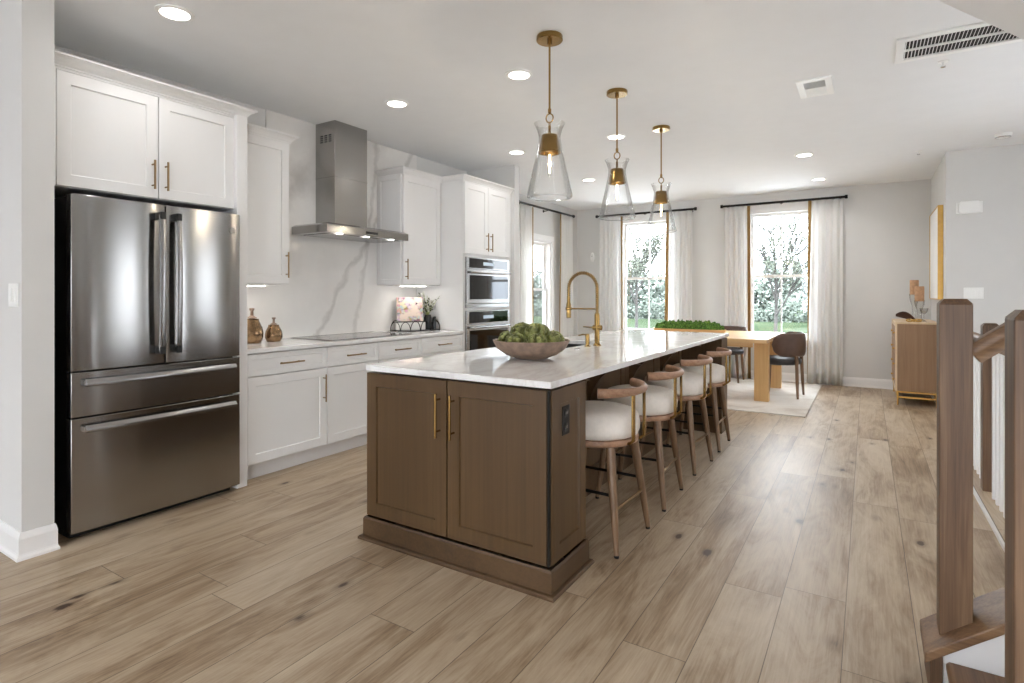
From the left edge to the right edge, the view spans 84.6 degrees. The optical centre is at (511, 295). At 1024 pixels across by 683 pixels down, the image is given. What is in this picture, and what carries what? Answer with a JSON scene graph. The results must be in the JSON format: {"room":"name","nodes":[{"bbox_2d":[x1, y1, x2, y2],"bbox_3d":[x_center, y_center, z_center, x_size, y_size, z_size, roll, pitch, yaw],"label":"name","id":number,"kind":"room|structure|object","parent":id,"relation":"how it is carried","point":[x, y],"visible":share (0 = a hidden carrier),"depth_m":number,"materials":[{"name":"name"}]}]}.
{"room":"kitchen","nodes":[
{"label":"kitchen","id":0,"kind":"room"},
{"bbox_2d":[0,0,53,531],"bbox_3d":[-3.667,-0.125,3.618,3.135,2.810,0.130,0,0,32],"label":"wall","id":1,"kind":"structure","parent":0,"point":[26,26],"depth_m":2.79,"materials":[{"name":"paint"}]},
{"bbox_2d":[8,283,17,306],"bbox_3d":[-2.461,0.000,2.773,0.120,0.116,0.010,0,0,32],"label":"light switch","id":2,"kind":"object","parent":1,"relation":"attached to","point":[12,287],"visible":1,"depth_m":2.76,"materials":[{"name":"white plastic"}]},
{"bbox_2d":[0,520,59,562],"bbox_3d":[-3.608,1.215,3.574,3.041,0.130,0.172,0,0,32],"label":"baseboard","id":3,"kind":"structure","parent":1,"relation":"attached to","point":[19,546],"depth_m":2.77,"materials":[{"name":"paint"}]},
{"bbox_2d":[54,45,466,330],"bbox_3d":[-1.768,-0.125,5.177,0.120,2.810,4.535,0,0,32],"label":"wall","id":4,"kind":"structure","parent":0,"point":[425,165],"depth_m":4.50,"materials":[{"name":"paint"}]},
{"bbox_2d":[247,122,298,284],"bbox_3d":[-2.005,-0.666,4.287,0.400,1.163,0.612,0,0,32],"label":"upper cabinet","id":5,"kind":"object","parent":4,"relation":"attached to","point":[268,254],"visible":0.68,"depth_m":4.27,"materials":[{"name":"white paint"}]},
{"bbox_2d":[247,109,416,339],"bbox_3d":[-1.699,-0.582,5.161,0.015,1.896,2.416,0,0,32],"label":"backsplash","id":6,"kind":"structure","parent":4,"relation":"attached to","point":[332,288],"depth_m":5.08,"materials":[{"name":"stone"}]},
{"bbox_2d":[292,120,407,242],"bbox_3d":[-1.445,-1.023,5.121,0.456,1.014,0.965,0,0,32],"label":"range hood","id":7,"kind":"object","parent":4,"relation":"attached to","point":[341,148],"visible":1,"depth_m":5.00,"materials":[{"name":"silver metal"}]},
{"bbox_2d":[374,166,441,284],"bbox_3d":[-1.048,-0.676,5.803,0.400,1.143,0.632,0,0,32],"label":"upper cabinet","id":8,"kind":"object","parent":4,"relation":"attached to","point":[408,199],"visible":0.96,"depth_m":5.64,"materials":[{"name":"white paint"}]},
{"bbox_2d":[399,285,426,286],"bbox_3d":[-1.016,-0.097,5.779,0.090,0.017,0.317,0,0,32],"label":"light","id":9,"kind":"object","parent":8,"relation":"attached to","point":[399,285],"visible":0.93,"depth_m":5.75,"materials":[{"name":"white plastic"}]},
{"bbox_2d":[467,165,518,328],"bbox_3d":[-0.239,-0.125,6.831,0.700,2.810,0.105,0,0,32],"label":"wall","id":10,"kind":"structure","parent":0,"point":[508,176],"depth_m":6.64,"materials":[{"name":"paint"}]},
{"bbox_2d":[0,377,1004,682],"bbox_3d":[0.250,1.340,3.485,9.900,0.120,12.560,0,0,32],"label":"floor","id":11,"kind":"structure","parent":0,"point":[805,551],"depth_m":2.46,"materials":[{"name":"brown wood"}]},
{"bbox_2d":[54,193,239,538],"bbox_3d":[-2.288,0.373,3.451,0.785,1.814,0.922,0,0,32],"label":"refrigerator","id":12,"kind":"object","parent":11,"relation":"on","point":[147,295],"visible":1,"depth_m":3.16,"materials":[{"name":"silver metal"}]},
{"bbox_2d":[54,50,257,488],"bbox_3d":[-2.319,0.016,3.524,0.710,2.528,1.132,0,0,32],"label":"tall cabinet","id":13,"kind":"object","parent":11,"relation":"on","point":[119,134],"visible":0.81,"depth_m":3.31,"materials":[{"name":"white paint"}]},
{"bbox_2d":[247,347,326,479],"bbox_3d":[-1.871,0.839,4.253,0.687,0.882,0.668,0,0,32],"label":"base cabinet","id":14,"kind":"object","parent":11,"relation":"on","point":[287,389],"visible":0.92,"depth_m":4.07,"materials":[{"name":"white paint"}]},
{"bbox_2d":[320,338,420,457],"bbox_3d":[-1.402,0.839,4.996,0.687,0.882,1.090,0,0,32],"label":"base cabinet","id":15,"kind":"object","parent":11,"relation":"on","point":[346,364],"visible":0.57,"depth_m":4.60,"materials":[{"name":"white paint"}]},
{"bbox_2d":[247,329,464,353],"bbox_3d":[-1.413,0.381,4.981,0.660,0.030,2.416,0,0,32],"label":"countertop","id":16,"kind":"structure","parent":15,"relation":"on","point":[285,343],"depth_m":4.44,"materials":[{"name":"white stone"}]},
{"bbox_2d":[247,308,263,343],"bbox_3d":[-1.990,0.232,4.303,0.164,0.268,0.163,0,0,32],"label":"bottle","id":17,"kind":"object","parent":16,"relation":"on","point":[255,333],"visible":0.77,"depth_m":4.25,"materials":[{"name":"gold glass"}]},
{"bbox_2d":[265,317,282,341],"bbox_3d":[-1.885,0.271,4.449,0.132,0.190,0.131,0,0,32],"label":"bottle","id":18,"kind":"object","parent":16,"relation":"on","point":[273,333],"visible":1,"depth_m":4.41,"materials":[{"name":"gold glass"}]},
{"bbox_2d":[291,331,411,340],"bbox_3d":[-1.401,0.362,5.001,0.518,0.008,0.928,0,0,32],"label":"cooktop","id":19,"kind":"object","parent":16,"relation":"in","point":[347,336],"visible":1,"depth_m":4.88,"materials":[{"name":"black glass"}]},
{"bbox_2d":[390,320,439,331],"bbox_3d":[-1.004,0.313,5.862,0.280,0.106,0.460,0,0,32],"label":"wire tray","id":20,"kind":"object","parent":16,"relation":"on","point":[410,330],"visible":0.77,"depth_m":5.71,"materials":[{"name":"black metal"}]},
{"bbox_2d":[395,321,424,329],"bbox_3d":[-1.053,0.316,5.827,0.300,0.084,0.080,0,0,-20],"label":"book stand","id":21,"kind":"object","parent":20,"relation":"in","point":[415,326],"visible":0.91,"depth_m":5.79,"materials":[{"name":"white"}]},
{"bbox_2d":[396,297,422,321],"bbox_3d":[-1.066,0.150,5.863,0.270,0.253,0.088,0,0,-20],"label":"cookbook","id":22,"kind":"object","parent":21,"relation":"on","point":[407,309],"visible":0.95,"depth_m":5.85,"materials":[{"name":"paper"}]},
{"bbox_2d":[416,291,438,328],"bbox_3d":[-0.897,0.155,5.951,0.282,0.406,0.215,0,0,14],"label":"flower vase","id":23,"kind":"object","parent":20,"relation":"in","point":[426,305],"visible":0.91,"depth_m":5.94,"materials":[{"name":"black plastic"}]},
{"bbox_2d":[432,317,435,328],"bbox_3d":[-0.827,0.293,5.975,0.040,0.130,0.040,0,0,32],"label":"jar","id":24,"kind":"object","parent":20,"relation":"in","point":[433,318],"visible":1,"depth_m":5.96,"materials":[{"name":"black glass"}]},
{"bbox_2d":[420,334,462,356],"bbox_3d":[-0.939,0.839,5.729,0.687,0.882,0.644,0,0,32],"label":"base cabinet","id":25,"kind":"object","parent":11,"relation":"on","point":[444,344],"visible":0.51,"depth_m":5.55,"materials":[{"name":"white paint"}]},
{"bbox_2d":[417,173,513,350],"bbox_3d":[-0.520,0.016,6.363,0.693,2.528,0.980,0,0,32],"label":"oven tower","id":26,"kind":"object","parent":11,"relation":"on","point":[475,211],"visible":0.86,"depth_m":5.98,"materials":[{"name":"white paint"}]},
{"bbox_2d":[465,257,510,307],"bbox_3d":[-0.431,-0.134,6.319,0.522,0.537,0.821,0,0,32],"label":"microwave oven","id":27,"kind":"object","parent":26,"relation":"in","point":[484,285],"visible":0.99,"depth_m":6.16,"materials":[{"name":"silver metal"}]},
{"bbox_2d":[465,309,510,350],"bbox_3d":[-0.431,0.510,6.319,0.522,0.690,0.821,0,0,32],"label":"wall oven","id":28,"kind":"object","parent":26,"relation":"in","point":[480,335],"visible":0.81,"depth_m":6.11,"materials":[{"name":"silver metal"}]},
{"bbox_2d":[358,338,726,602],"bbox_3d":[0.637,0.838,4.163,1.164,0.884,3.600,0,0,32],"label":"kitchen island","id":29,"kind":"object","parent":11,"relation":"on","point":[500,468],"visible":0.66,"depth_m":2.62,"materials":[{"name":"brown wood"}]},
{"bbox_2d":[366,329,728,388],"bbox_3d":[0.660,0.381,4.182,1.102,0.030,3.604,0,0,32],"label":"island countertop","id":30,"kind":"structure","parent":29,"relation":"on","point":[619,349],"depth_m":3.10,"materials":[{"name":"white stone"}]},
{"bbox_2d":[493,338,569,359],"bbox_3d":[0.112,0.312,3.276,0.452,0.107,0.452,0,0,32],"label":"serving bowl","id":31,"kind":"object","parent":30,"relation":"on","point":[527,351],"visible":0.88,"depth_m":3.11,"materials":[{"name":"wood"}]},
{"bbox_2d":[498,331,511,341],"bbox_3d":[-0.026,0.269,3.301,0.122,0.121,0.127,0,0,17],"label":"artichoke","id":32,"kind":"object","parent":31,"relation":"in","point":[502,337],"visible":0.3,"depth_m":3.27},
{"bbox_2d":[505,332,525,342],"bbox_3d":[0.023,0.270,3.188,0.127,0.124,0.123,0,0,-41],"label":"artichoke","id":33,"kind":"object","parent":31,"relation":"in","point":[518,337],"visible":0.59,"depth_m":3.15,"materials":[{"name":"food"}]},
{"bbox_2d":[510,322,528,337],"bbox_3d":[0.057,0.228,3.301,0.146,0.141,0.149,0,0,1],"label":"artichoke","id":34,"kind":"object","parent":31,"relation":"in","point":[519,327],"visible":0.39,"depth_m":3.26,"materials":[{"name":"food"}]},
{"bbox_2d":[523,322,548,341],"bbox_3d":[0.136,0.226,3.224,0.146,0.142,0.153,0,0,41],"label":"artichoke","id":35,"kind":"object","parent":31,"relation":"in","point":[536,327],"visible":0.59,"depth_m":3.19,"materials":[{"name":"food"}]},
{"bbox_2d":[526,333,546,342],"bbox_3d":[0.140,0.264,3.141,0.126,0.109,0.127,0,0,7],"label":"artichoke","id":36,"kind":"object","parent":31,"relation":"in","point":[536,337],"visible":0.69,"depth_m":3.11,"materials":[{"name":"food"}]},
{"bbox_2d":[546,332,564,351],"bbox_3d":[0.240,0.268,3.215,0.127,0.120,0.122,0,0,-2],"label":"artichoke","id":37,"kind":"object","parent":31,"relation":"in","point":[553,336],"visible":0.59,"depth_m":3.18,"materials":[{"name":"food"}]},
{"bbox_2d":[565,271,602,345],"bbox_3d":[0.525,0.094,4.142,0.288,0.545,0.060,0,0,32],"label":"kitchen faucet","id":38,"kind":"object","parent":30,"relation":"on","point":[597,327],"visible":1,"depth_m":4.09,"materials":[{"name":"gold metal"}]},
{"bbox_2d":[578,334,590,346],"bbox_3d":[0.516,0.321,4.017,0.094,0.090,0.044,0,0,32],"label":"soap dispenser","id":39,"kind":"object","parent":30,"relation":"on","point":[587,337],"visible":1,"depth_m":3.99,"materials":[{"name":"gold metal"}]},
{"bbox_2d":[562,404,569,435],"bbox_3d":[0.242,0.560,2.521,0.009,0.130,0.072,0,0,32],"label":"outlet plate","id":40,"kind":"object","parent":29,"relation":"attached to","point":[565,407],"depth_m":2.52,"materials":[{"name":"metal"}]},
{"bbox_2d":[586,377,649,558],"bbox_3d":[0.469,0.871,3.021,0.499,0.818,0.487,0,0,34],"label":"counter stool","id":41,"kind":"object","parent":11,"relation":"on","point":[609,425],"visible":0.65,"depth_m":2.83,"materials":[{"name":"wood"}]},
{"bbox_2d":[586,401,639,440],"bbox_3d":[0.454,0.663,3.031,0.462,0.138,0.462,0,0,34],"label":"seat cushion","id":42,"kind":"object","parent":41,"relation":"on","point":[605,420],"depth_m":2.83,"materials":[{"name":"beige fabric"}]},
{"bbox_2d":[595,364,683,511],"bbox_3d":[0.841,0.871,3.609,0.499,0.818,0.487,0,0,30],"label":"counter stool","id":43,"kind":"object","parent":11,"relation":"on","point":[661,402],"visible":0.75,"depth_m":3.43,"materials":[{"name":"brown wood"}]},
{"bbox_2d":[604,384,677,415],"bbox_3d":[0.825,0.663,3.619,0.462,0.138,0.462,0,0,30],"label":"seat cushion","id":44,"kind":"object","parent":43,"relation":"on","point":[660,401],"depth_m":3.42,"materials":[{"name":"beige fabric"}]},
{"bbox_2d":[639,354,712,475],"bbox_3d":[1.260,0.871,4.272,0.499,0.818,0.487,0,0,35],"label":"counter stool","id":45,"kind":"object","parent":11,"relation":"on","point":[694,385],"visible":0.7,"depth_m":4.08,"materials":[{"name":"brown wood"}]},
{"bbox_2d":[644,371,707,395],"bbox_3d":[1.244,0.663,4.282,0.462,0.138,0.462,0,0,35],"label":"seat cushion","id":46,"kind":"object","parent":45,"relation":"on","point":[693,384],"depth_m":4.08,"materials":[{"name":"beige fabric"}]},
{"bbox_2d":[666,347,731,451],"bbox_3d":[1.634,0.871,4.864,0.499,0.818,0.487,0,0,31],"label":"counter stool","id":47,"kind":"object","parent":11,"relation":"on","point":[719,372],"visible":0.66,"depth_m":4.69,"materials":[{"name":"brown wood"}]},
{"bbox_2d":[674,363,724,382],"bbox_3d":[1.618,0.663,4.874,0.462,0.138,0.462,0,0,31],"label":"seat cushion","id":48,"kind":"object","parent":47,"relation":"on","point":[718,371],"depth_m":4.69,"materials":[{"name":"beige fabric"}]},
{"bbox_2d":[727,378,821,417],"bbox_3d":[2.519,1.274,7.682,2.855,0.011,2.480,0,0,32],"label":"area rug","id":49,"kind":"object","parent":11,"relation":"on","point":[740,396],"visible":0.45,"depth_m":6.84,"materials":[{"name":"carpet"}]},
{"bbox_2d":[653,330,783,401],"bbox_3d":[2.673,0.894,7.644,1.675,0.749,1.580,0,0,32],"label":"dining table","id":50,"kind":"object","parent":49,"relation":"on","point":[762,341],"visible":0.42,"depth_m":6.74,"materials":[{"name":"brown wood"}]},
{"bbox_2d":[653,319,725,332],"bbox_3d":[2.442,0.425,7.778,1.000,0.190,0.210,0,0,32],"label":"planter","id":51,"kind":"object","parent":50,"relation":"on","point":[671,325],"visible":1,"depth_m":7.70,"materials":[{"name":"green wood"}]},
{"bbox_2d":[653,328,725,332],"bbox_3d":[2.442,0.492,7.778,1.000,0.055,0.210,0,0,32],"label":"wooden tray","id":52,"kind":"object","parent":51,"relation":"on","point":[712,330],"depth_m":7.64,"materials":[{"name":"brown wood"}]},
{"bbox_2d":[724,326,746,382],"bbox_3d":[3.194,0.871,8.371,0.570,0.799,0.534,0,0,32],"label":"dining chair","id":53,"kind":"object","parent":49,"relation":"on","point":[736,351],"visible":0.26,"depth_m":8.29,"materials":[{"name":"brown leather"}]},
{"bbox_2d":[770,331,805,398],"bbox_3d":[3.426,0.871,7.131,0.534,0.799,0.570,0,0,36],"label":"dining chair","id":54,"kind":"object","parent":49,"relation":"on","point":[788,347],"visible":0.87,"depth_m":6.89,"materials":[{"name":"leather"}]},
{"bbox_2d":[891,319,936,407],"bbox_3d":[4.932,0.797,6.926,0.439,0.965,1.140,0,0,32],"label":"sideboard","id":55,"kind":"object","parent":11,"relation":"on","point":[914,344],"visible":0.95,"depth_m":6.46,"materials":[{"name":"brown wood"}]},
{"bbox_2d":[896,311,914,318],"bbox_3d":[4.709,0.254,6.724,0.200,0.118,0.093,0,0,32],"label":"decorative bowl","id":56,"kind":"object","parent":55,"relation":"on","point":[906,315],"visible":0.83,"depth_m":6.73,"materials":[{"name":"brown wood"}]},
{"bbox_2d":[909,280,919,320],"bbox_3d":[4.965,0.065,6.941,0.120,0.500,0.120,0,0,32],"label":"candle holder","id":57,"kind":"object","parent":55,"relation":"on","point":[913,283],"visible":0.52,"depth_m":6.93,"materials":[{"name":"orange glass"}]},
{"bbox_2d":[910,280,918,294],"bbox_3d":[4.965,-0.095,6.941,0.093,0.180,0.093,0,0,32],"label":"pillar candle","id":58,"kind":"object","parent":57,"relation":"on","point":[913,283],"depth_m":6.91,"materials":[{"name":"orange wax"}]},
{"bbox_2d":[914,286,925,320],"bbox_3d":[4.897,0.105,6.760,0.125,0.420,0.125,0,0,32],"label":"candle holder","id":59,"kind":"object","parent":55,"relation":"on","point":[918,290],"visible":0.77,"depth_m":6.73,"materials":[{"name":"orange glass"}]},
{"bbox_2d":[914,286,923,300],"bbox_3d":[4.897,-0.015,6.760,0.097,0.180,0.097,0,0,32],"label":"pillar candle","id":60,"kind":"object","parent":59,"relation":"on","point":[918,290],"depth_m":6.72,"materials":[{"name":"orange wax"}]},
{"bbox_2d":[920,586,1004,682],"bbox_3d":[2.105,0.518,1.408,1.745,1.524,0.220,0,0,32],"label":"stair tread","id":61,"kind":"object","parent":11,"relation":"on","point":[979,644],"visible":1,"depth_m":1.75,"materials":[{"name":"wood"}]},
{"bbox_2d":[937,299,972,634],"bbox_3d":[1.442,0.559,1.833,0.086,1.093,0.086,0,0,32],"label":"newel post","id":62,"kind":"object","parent":61,"relation":"on","point":[954,316],"visible":0.8,"depth_m":1.80,"materials":[{"name":"brown wood"}]},
{"bbox_2d":[973,322,1004,362],"bbox_3d":[2.163,-0.093,1.378,1.655,2.037,0.060,0,0,32],"label":"handrail","id":63,"kind":"object","parent":62,"relation":"attached to","point":[991,343],"visible":0.39,"depth_m":1.77,"materials":[{"name":"brown wood"}]},
{"bbox_2d":[946,662,1004,682],"bbox_3d":[1.288,1.215,1.395,0.270,0.130,0.710,0,0,32],"label":"stair tread","id":64,"kind":"structure","parent":11,"relation":"on","point":[956,673],"depth_m":1.70,"materials":[{"name":"brown wood"}]},
{"bbox_2d":[973,331,1004,551],"bbox_3d":[3.252,0.777,3.919,0.158,1.005,3.300,0,0,32],"label":"guardrail","id":65,"kind":"object","parent":11,"relation":"on","point":[992,504],"visible":0.14,"depth_m":3.34,"materials":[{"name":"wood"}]},
{"bbox_2d":[980,323,998,491],"bbox_3d":[3.062,0.715,3.602,0.085,1.070,0.085,0,0,32],"label":"newel post","id":66,"kind":"object","parent":65,"relation":"on","point":[986,366],"visible":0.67,"depth_m":3.58,"materials":[{"name":"brown wood"}]},
{"bbox_2d":[1005,310,1023,682],"bbox_3d":[0.986,0.654,1.052,0.086,1.252,0.086,0,0,32],"label":"newel post","id":67,"kind":"object","parent":11,"relation":"on","point":[1014,321],"visible":1,"depth_m":1.04,"materials":[{"name":"brown wood"}]},
{"bbox_2d":[54,0,1023,209],"bbox_3d":[0.250,-1.590,3.485,9.900,0.120,12.560,0,0,32],"label":"ceiling","id":68,"kind":"structure","parent":0,"point":[722,75],"depth_m":3.97,"materials":[{"name":"paint"}]},
{"bbox_2d":[154,4,194,21],"bbox_3d":[-1.825,-1.525,3.046,0.190,0.010,0.190,0,0,32],"label":"recessed light","id":69,"kind":"object","parent":68,"relation":"in","point":[169,11],"visible":1,"depth_m":3.03,"materials":[{"name":"white plastic"}]},
{"bbox_2d":[385,99,408,107],"bbox_3d":[-0.918,-1.525,4.483,0.190,0.010,0.190,0,0,32],"label":"recessed light","id":70,"kind":"object","parent":68,"relation":"in","point":[396,103],"visible":1,"depth_m":4.47,"materials":[{"name":"white"}]},
{"bbox_2d":[508,150,524,154],"bbox_3d":[0.049,-1.525,6.013,0.190,0.010,0.190,0,0,32],"label":"recessed light","id":71,"kind":"object","parent":68,"relation":"in","point":[513,152],"visible":1,"depth_m":6.00,"materials":[{"name":"white"}]},
{"bbox_2d":[505,69,532,79],"bbox_3d":[0.048,-1.525,3.896,0.190,0.010,0.190,0,0,32],"label":"recessed light","id":72,"kind":"object","parent":68,"relation":"in","point":[514,74],"visible":1,"depth_m":3.88,"materials":[{"name":"white"}]},
{"bbox_2d":[536,30,562,172],"bbox_3d":[0.222,-1.052,3.325,0.272,0.957,0.272,0,0,22],"label":"pendant light","id":73,"kind":"object","parent":68,"relation":"hanging from","point":[549,144],"visible":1,"depth_m":3.30,"materials":[{"name":"gold metal"}]},
{"bbox_2d":[606,134,625,139],"bbox_3d":[1.001,-1.525,5.423,0.190,0.010,0.190,0,0,32],"label":"recessed light","id":74,"kind":"object","parent":68,"relation":"in","point":[611,136],"visible":0.91,"depth_m":5.40,"materials":[{"name":"white"}]},
{"bbox_2d":[607,88,627,198],"bbox_3d":[0.788,-1.052,4.221,0.272,0.957,0.272,0,0,22],"label":"pendant light","id":75,"kind":"object","parent":68,"relation":"hanging from","point":[617,177],"visible":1,"depth_m":4.20,"materials":[{"name":"gold glass"}]},
{"bbox_2d":[652,125,669,215],"bbox_3d":[1.360,-1.052,5.126,0.272,0.957,0.272,0,0,22],"label":"pendant light","id":76,"kind":"object","parent":68,"relation":"hanging from","point":[661,197],"visible":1,"depth_m":5.11,"materials":[{"name":"gold glass"}]},
{"bbox_2d":[795,152,813,156],"bbox_3d":[3.184,-1.525,6.126,0.190,0.010,0.190,0,0,32],"label":"recessed light","id":77,"kind":"object","parent":68,"relation":"in","point":[807,154],"visible":1,"depth_m":6.09,"materials":[{"name":"white"}]},
{"bbox_2d":[795,75,833,98],"bbox_3d":[2.229,-1.524,4.133,0.225,0.012,0.390,0,0,32],"label":"ceiling vent","id":78,"kind":"object","parent":68,"relation":"in","point":[819,86],"visible":1,"depth_m":4.11,"materials":[{"name":"white plastic"}]},
{"bbox_2d":[811,177,826,180],"bbox_3d":[4.040,-1.525,7.407,0.190,0.010,0.190,0,0,32],"label":"recessed light","id":79,"kind":"object","parent":68,"relation":"in","point":[820,178],"visible":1,"depth_m":7.40,"materials":[{"name":"white"}]},
{"bbox_2d":[937,59,948,67],"bbox_3d":[2.822,-1.510,3.682,0.060,0.040,0.060,0,0,32],"label":"sprinkler","id":80,"kind":"object","parent":68,"relation":"attached to","point":[942,62],"visible":1,"depth_m":3.67,"materials":[{"name":"white plastic"}]},
{"bbox_2d":[894,22,1023,63],"bbox_3d":[2.758,-1.523,3.308,0.830,0.014,0.400,0,0,32],"label":"ceiling vent","id":81,"kind":"object","parent":68,"relation":"in","point":[980,35],"visible":0.88,"depth_m":3.38,"materials":[{"name":"white plastic"}]},
{"bbox_2d":[994,132,1012,138],"bbox_3d":[4.660,-1.510,5.336,0.136,0.040,0.136,0,0,32],"label":"smoke detector","id":82,"kind":"object","parent":68,"relation":"attached to","point":[1003,135],"visible":1,"depth_m":5.30,"materials":[{"name":"white plastic"}]},
{"bbox_2d":[519,194,576,335],"bbox_3d":[0.180,-0.125,8.710,0.140,2.810,3.520,0,0,32],"label":"wall","id":83,"kind":"structure","parent":0,"point":[547,223],"depth_m":9.45,"materials":[{"name":"paint"}]},
{"bbox_2d":[519,231,553,330],"bbox_3d":[0.342,-0.105,8.915,0.195,1.730,1.200,0,0,32],"label":"window","id":84,"kind":"structure","parent":83,"relation":"in","point":[547,242],"depth_m":9.31,"materials":[{"name":"paint"}]},
{"bbox_2d":[519,200,574,217],"bbox_3d":[0.555,-1.367,9.065,0.116,0.069,1.870,0,0,32],"label":"curtain rod","id":85,"kind":"object","parent":83,"relation":"attached to","point":[521,202],"visible":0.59,"depth_m":8.97,"materials":[{"name":"black metal"}]},
{"bbox_2d":[519,203,532,324],"bbox_3d":[0.217,-0.043,8.474,0.072,2.623,0.400,0,0,32],"label":"curtain","id":86,"kind":"object","parent":85,"relation":"hanging from","point":[526,212],"visible":0.64,"depth_m":8.43,"materials":[{"name":"white fabric"}]},
{"bbox_2d":[559,214,573,336],"bbox_3d":[0.924,-0.043,9.588,0.072,2.623,0.480,0,0,32],"label":"curtain","id":87,"kind":"object","parent":85,"relation":"hanging from","point":[566,325],"visible":0.68,"depth_m":9.53,"materials":[{"name":"white fabric"}]},
{"bbox_2d":[577,179,930,379],"bbox_3d":[3.381,-0.125,8.853,5.400,2.810,0.140,0,0,32],"label":"wall","id":88,"kind":"structure","parent":0,"point":[886,225],"depth_m":7.84,"materials":[{"name":"paint"}]},
{"bbox_2d":[623,213,665,330],"bbox_3d":[2.301,-0.300,9.502,1.140,2.120,0.195,0,0,32],"label":"window","id":89,"kind":"structure","parent":88,"relation":"in","point":[648,219],"depth_m":9.62,"materials":[{"name":"paint"}]},
{"bbox_2d":[595,207,696,217],"bbox_3d":[2.221,-1.367,9.434,1.730,0.069,0.116,0,0,32],"label":"curtain rod","id":90,"kind":"object","parent":88,"relation":"attached to","point":[694,208],"visible":0.98,"depth_m":9.36,"materials":[{"name":"black metal"}]},
{"bbox_2d":[600,216,622,331],"bbox_3d":[1.721,-0.043,9.715,0.433,2.623,0.072,0,0,32],"label":"curtain","id":91,"kind":"object","parent":90,"relation":"hanging from","point":[611,228],"visible":0.68,"depth_m":9.72,"materials":[{"name":"white fabric"}]},
{"bbox_2d":[665,210,691,321],"bbox_3d":[2.689,-0.043,9.100,0.454,2.623,0.072,0,0,32],"label":"curtain","id":92,"kind":"object","parent":90,"relation":"hanging from","point":[678,255],"visible":0.6,"depth_m":9.09,"materials":[{"name":"white fabric"}]},
{"bbox_2d":[750,202,807,346],"bbox_3d":[4.025,-0.300,8.413,1.120,2.120,0.195,0,0,32],"label":"window","id":93,"kind":"structure","parent":88,"relation":"in","point":[796,208],"depth_m":8.48,"materials":[{"name":"paint"}]},
{"bbox_2d":[720,195,847,207],"bbox_3d":[3.980,-1.367,8.323,1.700,0.069,0.116,0,0,32],"label":"curtain rod","id":94,"kind":"object","parent":88,"relation":"attached to","point":[845,196],"visible":0.99,"depth_m":8.25,"materials":[{"name":"black metal"}]},
{"bbox_2d":[724,206,750,378],"bbox_3d":[3.459,-0.043,8.617,0.385,2.623,0.072,0,0,32],"label":"curtain","id":95,"kind":"object","parent":94,"relation":"hanging from","point":[737,298],"visible":0.79,"depth_m":8.61,"materials":[{"name":"white fabric"}]},
{"bbox_2d":[807,198,842,385],"bbox_3d":[4.441,-0.043,7.993,0.448,2.623,0.082,0,0,32],"label":"curtain","id":96,"kind":"object","parent":94,"relation":"hanging from","point":[825,217],"visible":1,"depth_m":7.99,"materials":[{"name":"white fabric"}]},
{"bbox_2d":[732,370,892,389],"bbox_3d":[3.345,1.215,8.777,5.140,0.130,0.026,0,0,32],"label":"baseboard","id":97,"kind":"structure","parent":88,"relation":"attached to","point":[786,377],"depth_m":7.84,"materials":[{"name":"paint"}]},
{"bbox_2d":[931,154,944,321],"bbox_3d":[5.164,-0.125,6.733,0.120,2.810,1.540,0,0,32],"label":"wall","id":98,"kind":"structure","parent":0,"point":[938,178],"depth_m":6.54,"materials":[{"name":"paint"}]},
{"bbox_2d":[929,205,942,299],"bbox_3d":[4.995,-0.472,6.627,0.050,1.045,0.980,0,0,32],"label":"framed picture","id":99,"kind":"object","parent":98,"relation":"attached to","point":[936,217],"visible":0.94,"depth_m":6.40,"materials":[{"name":"gold metal"}]},
{"bbox_2d":[938,0,1023,39],"bbox_3d":[2.400,-0.523,1.707,2.365,2.014,0.550,0,0,32],"label":"ceiling","id":100,"kind":"structure","parent":0,"point":[1006,15],"depth_m":2.23,"materials":[{"name":"paint"}]},
{"bbox_2d":[945,144,1023,333],"bbox_3d":[5.765,1.275,5.372,2.590,5.610,0.120,0,0,32],"label":"wall","id":101,"kind":"structure","parent":0,"point":[985,249],"depth_m":5.83,"materials":[{"name":"paint"}]},
{"bbox_2d":[956,200,982,213],"bbox_3d":[4.791,-0.920,5.889,0.220,0.130,0.045,0,0,32],"label":"door chime","id":102,"kind":"object","parent":101,"relation":"attached to","point":[963,207],"visible":1,"depth_m":5.87,"materials":[{"name":"white plastic"}]},
{"bbox_2d":[963,288,983,298],"bbox_3d":[4.830,-0.020,5.885,0.165,0.116,0.010,0,0,32],"label":"light switch","id":103,"kind":"object","parent":101,"relation":"attached to","point":[968,293],"visible":1,"depth_m":5.88,"materials":[{"name":"white plastic"}]},
{"label":"outside","id":104,"kind":"structure","parent":0,"visible":0},
{"bbox_2d":[533,308,806,333],"bbox_3d":[18.249,1.630,47.613,140.000,0.200,120.000,0,0,32],"label":"lawn","id":105,"kind":"structure","parent":104,"point":[787,326],"depth_m":29.27,"materials":[{"name":"green plant"}]},
{"bbox_2d":[627,224,665,327],"bbox_3d":[6.157,-1.344,26.242,3.413,5.753,4.827,0,0,12],"label":"bare tree","id":106,"kind":"object","parent":105,"relation":"on","point":[638,263],"visible":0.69,"depth_m":25.61,"materials":[{"name":"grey plant"}]},
{"bbox_2d":[533,257,807,309],"bbox_3d":[10.277,-1.206,66.833,66.512,6.098,4.646,0,0,32],"label":"shrubs","id":107,"kind":"object","parent":105,"relation":"on","point":[759,295],"visible":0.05,"depth_m":60.89,"materials":[{"name":"plant"}]},
{"bbox_2d":[533,290,807,322],"bbox_3d":[8.236,0.591,37.385,30.189,2.136,2.658,0,0,32],"label":"shrubs","id":108,"kind":"object","parent":105,"relation":"on","point":[658,311],"visible":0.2,"depth_m":32.94,"materials":[{"name":"plant"}]},
{"bbox_2d":[754,214,807,331],"bbox_3d":[10.981,-1.355,22.409,4.171,5.776,2.979,0,0,42],"label":"bare tree","id":109,"kind":"object","parent":105,"relation":"on","point":[790,248],"visible":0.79,"depth_m":22.25,"materials":[{"name":"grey plant"}]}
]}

